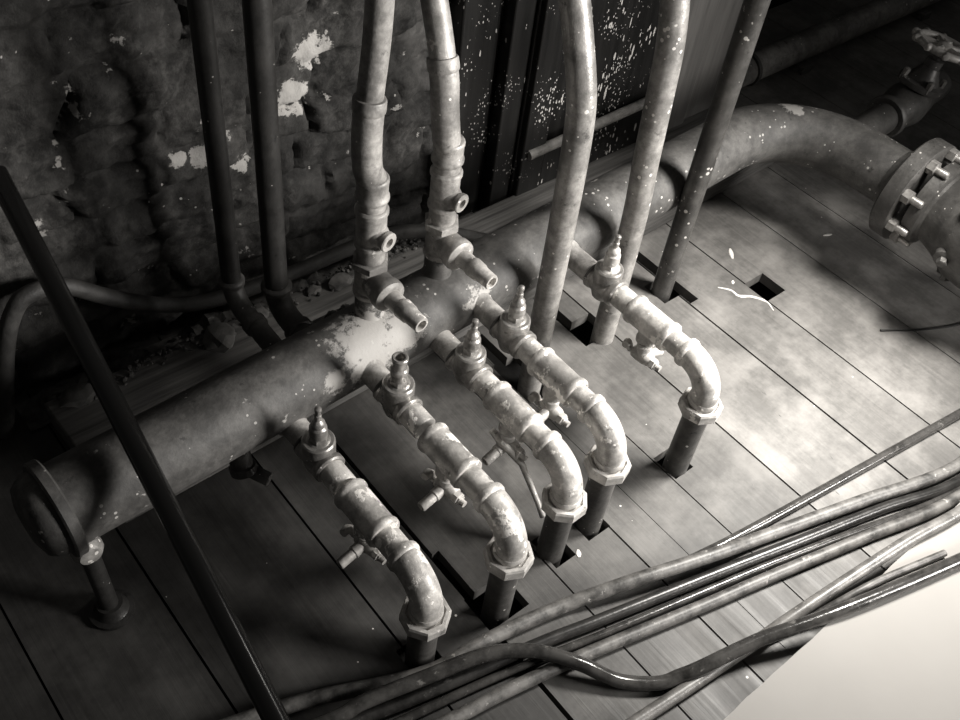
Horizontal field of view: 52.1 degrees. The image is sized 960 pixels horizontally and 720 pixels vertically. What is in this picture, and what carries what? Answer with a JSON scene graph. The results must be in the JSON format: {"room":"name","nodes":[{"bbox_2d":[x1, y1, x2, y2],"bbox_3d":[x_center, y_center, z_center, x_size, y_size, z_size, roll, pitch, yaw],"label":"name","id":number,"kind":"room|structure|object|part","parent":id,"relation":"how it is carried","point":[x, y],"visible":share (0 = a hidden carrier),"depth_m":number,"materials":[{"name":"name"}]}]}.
{"room":"boiler room","nodes":[
{"label":"boiler room","id":0,"kind":"room"},
{"bbox_2d":[0,0,432,397],"bbox_3d":[-0.767,-0.444,1.638,2.020,1.290,0.176,-28,57,-29],"label":"wall","id":1,"kind":"structure","parent":0,"point":[102,139],"depth_m":1.88,"materials":[{"name":"paint"}]},
{"bbox_2d":[449,0,659,217],"bbox_3d":[0.203,-0.950,2.186,0.685,1.300,0.260,-28,57,-29],"label":"door","id":2,"kind":"structure","parent":1,"relation":"in","point":[512,78],"depth_m":2.34,"materials":[{"name":"black wood"}]},
{"bbox_3d":[0.261,-0.997,2.237,0.507,1.300,0.228,-28,57,-29],"label":"panel","id":3,"kind":"part","parent":2,"relation":"part of","materials":[{"name":"black wood"}]},
{"bbox_3d":[0.304,-0.607,2.522,0.483,0.040,0.027,-28,57,-29],"label":"rail","id":4,"kind":"part","parent":2,"relation":"part of","materials":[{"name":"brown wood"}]},
{"bbox_2d":[0,261,776,719],"bbox_3d":[0.965,0.078,2.553,5.500,0.060,2.900,-28,57,-29],"label":"ground","id":5,"kind":"structure","parent":0,"point":[510,373],"depth_m":2.39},
{"bbox_2d":[650,0,770,302],"bbox_3d":[0.494,-0.519,2.004,0.049,1.350,0.049,-28,57,-29],"label":"pipe","id":6,"kind":"object","parent":5,"relation":"in","point":[752,14],"visible":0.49,"depth_m":2.04,"materials":[{"name":"metal"}]},
{"bbox_2d":[0,0,959,719],"bbox_3d":[1.022,-0.033,2.368,5.097,0.028,2.490,-28,57,-29],"label":"floor","id":7,"kind":"structure","parent":0,"point":[813,389],"depth_m":1.96,"materials":[{"name":"grey wood"}]},
{"bbox_2d":[0,165,290,719],"bbox_3d":[-0.363,0.370,1.399,0.035,0.565,1.558,-25,56,-27],"label":"pole","id":8,"kind":"object","parent":7,"relation":"on","point":[243,656],"visible":1,"depth_m":1.45,"materials":[{"name":"black metal"}]},
{"bbox_2d":[15,222,424,430],"bbox_3d":[-0.482,-0.110,2.162,1.050,0.062,0.126,-28,57,-29],"label":"rubble","id":9,"kind":"object","parent":7,"relation":"on","point":[33,412],"visible":0.34,"depth_m":2.05,"materials":[{"name":"grey stone"}]},
{"bbox_2d":[0,224,487,438],"bbox_3d":[-0.416,-0.186,2.077,1.234,0.320,0.211,-17,52,-22],"label":"cable","id":10,"kind":"object","parent":7,"relation":"on","point":[12,314],"visible":0.68,"depth_m":1.90,"materials":[{"name":"black rubber"}]},
{"bbox_2d":[44,106,775,522],"bbox_3d":[0.038,-0.232,2.355,2.059,0.055,0.305,-28,57,-29],"label":"timber baulk","id":11,"kind":"object","parent":7,"relation":"on","point":[151,385],"visible":0.3,"depth_m":2.09,"materials":[{"name":"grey wood"}]},
{"bbox_2d":[59,383,95,407],"bbox_3d":[-0.781,0.063,1.916,0.091,0.028,0.058,-28,57,-29],"label":"stone","id":12,"kind":"object","parent":11,"relation":"on","point":[78,395],"visible":0.88,"depth_m":1.90,"materials":[{"name":"grey stone"}]},
{"bbox_2d":[202,322,235,352],"bbox_3d":[-0.545,-0.053,2.052,0.066,0.032,0.074,4,47,-4],"label":"stone","id":13,"kind":"object","parent":11,"relation":"on","point":[218,337],"visible":1,"depth_m":2.04,"materials":[{"name":"grey stone"}]},
{"bbox_2d":[254,304,268,317],"bbox_3d":[-0.480,-0.103,2.114,0.050,0.021,0.041,27,50,16],"label":"stone","id":14,"kind":"object","parent":11,"relation":"on","point":[259,307],"visible":0.34,"depth_m":2.11,"materials":[{"name":"grey stone"}]},
{"bbox_2d":[305,285,321,295],"bbox_3d":[-0.368,-0.156,2.182,0.041,0.016,0.028,-28,57,-29],"label":"stone","id":15,"kind":"object","parent":11,"relation":"on","point":[312,290],"visible":1,"depth_m":2.17,"materials":[{"name":"grey stone"}]},
{"bbox_2d":[327,272,352,289],"bbox_3d":[-0.316,-0.179,2.204,0.062,0.025,0.040,-28,57,-29],"label":"stone","id":16,"kind":"object","parent":11,"relation":"on","point":[338,281],"visible":1,"depth_m":2.19,"materials":[{"name":"grey stone"}]},
{"bbox_2d":[10,103,956,630],"bbox_3d":[0.165,-0.092,2.010,2.109,0.401,0.456,-28,57,-29],"label":"pipe","id":17,"kind":"object","parent":7,"relation":"on","point":[66,502],"visible":0.94,"depth_m":1.72,"materials":[{"name":"metal"}]},
{"bbox_3d":[-0.637,0.349,1.623,0.035,0.216,0.070,-28,57,-29],"label":"drain leg","id":18,"kind":"part","parent":17,"relation":"part of","materials":[{"name":"paint"}]},
{"bbox_2d":[186,0,280,349],"bbox_3d":[-0.371,-0.375,1.504,0.049,0.985,0.221,-28,57,-29],"label":"pipe","id":19,"kind":"object","parent":17,"relation":"attached to","point":[231,280],"visible":0.97,"depth_m":1.65,"materials":[{"name":"metal"}]},
{"bbox_2d":[241,0,348,337],"bbox_3d":[-0.275,-0.408,1.588,0.142,1.044,0.210,-28,57,-29],"label":"pipe","id":20,"kind":"object","parent":17,"relation":"attached to","point":[276,286],"visible":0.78,"depth_m":1.69,"materials":[{"name":"metal"}]},
{"bbox_3d":[-0.301,-0.072,1.959,0.100,0.018,0.040,-28,57,-29],"label":"clamp plate","id":21,"kind":"part","parent":20,"relation":"part of","materials":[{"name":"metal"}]},
{"bbox_2d":[278,406,451,668],"bbox_3d":[-0.211,0.340,1.705,0.100,0.530,0.436,-28,57,-29],"label":"pipe","id":22,"kind":"object","parent":17,"relation":"attached to","point":[425,614],"visible":0.98,"depth_m":1.58,"materials":[{"name":"metal"}]},
{"bbox_3d":[-0.262,0.087,1.588,0.012,0.029,0.013,31,51,19],"label":"stem","id":23,"kind":"part","parent":22,"relation":"part of","materials":[{"name":"metal"}]},
{"bbox_3d":[-0.221,0.291,1.666,0.019,0.040,0.034,36,53,23],"label":"lever","id":24,"kind":"part","parent":22,"relation":"part of","materials":[{"name":"paint"}]},
{"bbox_3d":[-0.218,0.329,1.655,0.023,0.026,0.050,38,54,24],"label":"spout","id":25,"kind":"part","parent":22,"relation":"part of","materials":[{"name":"paint"}]},
{"bbox_2d":[351,0,427,331],"bbox_3d":[-0.120,-0.341,1.423,0.074,0.861,0.176,-28,57,-29],"label":"riser pipe","id":26,"kind":"object","parent":17,"relation":"on","point":[375,291],"visible":1,"depth_m":1.53,"materials":[{"name":"metal"}]},
{"bbox_2d":[362,351,533,629],"bbox_3d":[-0.078,0.256,1.758,0.101,0.515,0.445,-28,57,-29],"label":"pipe","id":27,"kind":"object","parent":17,"relation":"attached to","point":[508,556],"visible":1,"depth_m":1.64,"materials":[{"name":"metal"}]},
{"bbox_3d":[-0.088,0.202,1.714,0.019,0.040,0.034,36,53,23],"label":"lever","id":28,"kind":"part","parent":27,"relation":"part of","materials":[{"name":"paint"}]},
{"bbox_3d":[-0.085,0.240,1.704,0.023,0.026,0.050,38,54,24],"label":"spout","id":29,"kind":"part","parent":27,"relation":"part of","materials":[{"name":"paint"}]},
{"bbox_2d":[420,0,497,288],"bbox_3d":[-0.057,-0.460,1.562,0.070,0.829,0.344,-28,57,-29],"label":"riser pipe","id":30,"kind":"object","parent":17,"relation":"on","point":[445,250],"visible":1,"depth_m":1.64,"materials":[{"name":"metal"}]},
{"bbox_2d":[428,318,586,567],"bbox_3d":[0.030,0.182,1.857,0.098,0.530,0.420,-28,57,-29],"label":"pipe","id":31,"kind":"object","parent":17,"relation":"attached to","point":[564,500],"visible":0.99,"depth_m":1.75,"materials":[{"name":"metal"}]},
{"bbox_3d":[-0.009,-0.061,1.732,0.012,0.029,0.013,31,51,19],"label":"stem","id":32,"kind":"part","parent":31,"relation":"part of","materials":[{"name":"metal"}]},
{"bbox_3d":[0.025,0.172,1.806,0.023,0.026,0.050,38,54,24],"label":"spout","id":33,"kind":"part","parent":31,"relation":"part of","materials":[{"name":"paint"}]},
{"bbox_3d":[0.071,0.212,1.829,0.156,0.132,0.024,35,53,22],"label":"lever","id":34,"kind":"part","parent":31,"relation":"part of","materials":[{"name":"paint"}]},
{"bbox_2d":[474,285,631,560],"bbox_3d":[0.112,0.120,1.888,0.101,0.530,0.424,-28,57,-29],"label":"pipe","id":35,"kind":"object","parent":17,"relation":"attached to","point":[607,464],"visible":0.96,"depth_m":1.78,"materials":[{"name":"metal"}]},
{"bbox_3d":[0.073,-0.122,1.762,0.012,0.029,0.013,31,51,19],"label":"stem","id":36,"kind":"part","parent":35,"relation":"part of","materials":[{"name":"metal"}]},
{"bbox_3d":[0.104,0.073,1.848,0.019,0.040,0.034,36,53,23],"label":"lever","id":37,"kind":"part","parent":35,"relation":"part of","materials":[{"name":"paint"}]},
{"bbox_3d":[0.107,0.111,1.837,0.023,0.026,0.050,38,54,24],"label":"spout","id":38,"kind":"part","parent":35,"relation":"part of","materials":[{"name":"paint"}]},
{"bbox_2d":[567,234,723,478],"bbox_3d":[0.310,0.006,2.012,0.097,0.530,0.445,-28,57,-29],"label":"pipe","id":39,"kind":"object","parent":17,"relation":"attached to","point":[700,405],"visible":0.98,"depth_m":1.89,"materials":[{"name":"metal"}]},
{"bbox_3d":[0.262,-0.227,1.878,0.012,0.029,0.013,31,51,19],"label":"stem","id":40,"kind":"part","parent":39,"relation":"part of","materials":[{"name":"metal"}]},
{"bbox_3d":[0.295,-0.030,1.961,0.019,0.040,0.034,36,53,23],"label":"lever","id":41,"kind":"part","parent":39,"relation":"part of","materials":[{"name":"paint"}]},
{"bbox_3d":[0.347,-0.016,1.981,0.051,0.029,0.023,-18,53,-23],"label":"spout","id":42,"kind":"part","parent":39,"relation":"part of","materials":[{"name":"paint"}]},
{"bbox_2d":[852,27,959,137],"bbox_3d":[1.072,-0.678,2.468,0.414,0.237,0.176,-28,57,-29],"label":"valve","id":43,"kind":"object","parent":17,"relation":"attached to","point":[905,103],"visible":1,"depth_m":2.47,"materials":[{"name":"metal"}]},
{"bbox_3d":[1.144,-0.757,2.467,0.049,0.076,0.045,-28,57,-29],"label":"stem","id":44,"kind":"part","parent":43,"relation":"part of","materials":[{"name":"grey metal"}]},
{"bbox_2d":[885,148,959,288],"bbox_3d":[1.198,-0.170,2.218,0.273,0.411,0.555,-28,57,-29],"label":"flange","id":45,"kind":"object","parent":17,"relation":"attached to","point":[932,217],"visible":1,"depth_m":2.20,"materials":[{"name":"metal"}]},
{"bbox_2d":[517,0,596,403],"bbox_3d":[0.094,-0.369,1.806,0.057,1.360,0.264,-28,57,-29],"label":"pipe","id":46,"kind":"object","parent":7,"relation":"in","point":[576,18],"visible":0.88,"depth_m":1.70,"materials":[{"name":"metal"}]},
{"bbox_2d":[576,549,580,556],"bbox_3d":[0.187,0.367,1.866,0.010,0.001,0.016,3,48,-6],"label":"flake","id":47,"kind":"object","parent":7,"relation":"on","point":[578,553],"visible":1,"depth_m":1.87,"materials":[{"name":"white paint"}]},
{"bbox_2d":[220,456,959,719],"bbox_3d":[0.390,0.373,1.858,1.844,0.048,0.108,-17,52,-21],"label":"cable","id":48,"kind":"object","parent":7,"relation":"on","point":[346,691],"visible":0.86,"depth_m":1.79,"materials":[{"name":"grey rubber"}]},
{"bbox_2d":[310,552,959,719],"bbox_3d":[0.420,0.476,1.742,1.747,0.086,0.140,-9,50,-16],"label":"cable","id":49,"kind":"object","parent":7,"relation":"on","point":[358,704],"visible":1,"depth_m":1.68,"materials":[{"name":"black rubber"}]},
{"bbox_2d":[589,0,689,344],"bbox_3d":[0.290,-0.446,1.905,0.060,1.356,0.186,-28,57,-29],"label":"pipe","id":50,"kind":"object","parent":7,"relation":"in","point":[673,18],"visible":0.88,"depth_m":1.85,"materials":[{"name":"metal"}]},
{"bbox_2d":[351,474,959,719],"bbox_3d":[0.436,0.404,1.854,1.794,0.022,0.100,-17,53,-22],"label":"cable","id":51,"kind":"object","parent":7,"relation":"on","point":[390,707],"visible":0.95,"depth_m":1.80,"materials":[{"name":"grey rubber"}]},
{"bbox_2d":[393,486,959,719],"bbox_3d":[0.502,0.410,1.861,1.684,0.015,0.080,-18,53,-23],"label":"cable","id":52,"kind":"object","parent":7,"relation":"on","point":[521,666],"visible":0.94,"depth_m":1.79,"materials":[{"name":"black rubber"}]},
{"bbox_2d":[433,488,959,719],"bbox_3d":[0.507,0.422,1.845,1.703,0.023,0.083,-18,53,-23],"label":"cable","id":53,"kind":"object","parent":7,"relation":"on","point":[541,674],"visible":0.89,"depth_m":1.79,"materials":[{"name":"grey rubber"}]},
{"bbox_2d":[729,248,733,258],"bbox_3d":[0.642,-0.272,2.512,0.012,0.001,0.039,4,47,-4],"label":"flake","id":54,"kind":"object","parent":7,"relation":"on","point":[731,254],"visible":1,"depth_m":2.51,"materials":[{"name":"white paint"}]},
{"bbox_2d":[718,287,773,310],"bbox_3d":[0.654,-0.157,2.409,0.145,0.001,0.027,24,49,14],"label":"string","id":55,"kind":"object","parent":7,"relation":"on","point":[732,291],"visible":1,"depth_m":2.41,"materials":[{"name":"white fabric"}]},
{"bbox_2d":[626,505,959,719],"bbox_3d":[0.678,0.421,1.829,1.240,0.084,0.033,-22,54,-25],"label":"cable","id":56,"kind":"object","parent":7,"relation":"on","point":[682,691],"visible":0.8,"depth_m":1.80,"materials":[{"name":"grey rubber"}]},
{"bbox_2d":[661,408,959,579],"bbox_3d":[0.835,0.213,2.085,1.176,0.019,0.027,-21,54,-25],"label":"conduit","id":57,"kind":"object","parent":7,"relation":"on","point":[810,496],"visible":0.7,"depth_m":2.03,"materials":[{"name":"grey metal"}]},
{"bbox_2d":[741,0,939,87],"bbox_3d":[1.547,-1.279,3.477,2.200,0.120,0.110,-28,57,-29],"label":"pipe","id":58,"kind":"object","parent":7,"relation":"on","point":[792,51],"visible":0.72,"depth_m":3.15,"materials":[{"name":"metal"}]},
{"bbox_2d":[724,503,959,719],"bbox_3d":[1.244,0.557,1.801,2.100,0.060,0.849,-28,57,-29],"label":"slab","id":59,"kind":"object","parent":7,"relation":"on","point":[897,657],"visible":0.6,"depth_m":1.71,"materials":[{"name":"white concrete"}]},
{"bbox_2d":[768,550,946,644],"bbox_3d":[0.701,0.437,1.824,0.401,0.076,0.016,-16,52,-21],"label":"cable","id":60,"kind":"object","parent":7,"relation":"on","point":[938,555],"visible":0.66,"depth_m":1.82,"materials":[{"name":"grey rubber"}]},
{"bbox_2d":[880,323,959,330],"bbox_3d":[1.163,-0.093,2.419,0.407,0.007,0.028,-9,50,-15],"label":"wire","id":61,"kind":"object","parent":7,"relation":"on","point":[958,324],"visible":1,"depth_m":2.39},
{"bbox_2d":[768,0,791,9],"bbox_3d":[1.433,-1.987,3.134,2.500,1.650,0.100,-28,57,-29],"label":"wall","id":62,"kind":"structure","parent":0,"point":[773,3],"depth_m":3.46,"materials":[{"name":"black paint"}]},
{"bbox_2d":[667,0,742,129],"bbox_3d":[0.602,-1.162,2.435,0.343,1.300,0.228,-28,57,-29],"label":"wall panel","id":63,"kind":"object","parent":62,"relation":"attached to","point":[711,23],"depth_m":2.65,"materials":[{"name":"grey paint"}]}
]}

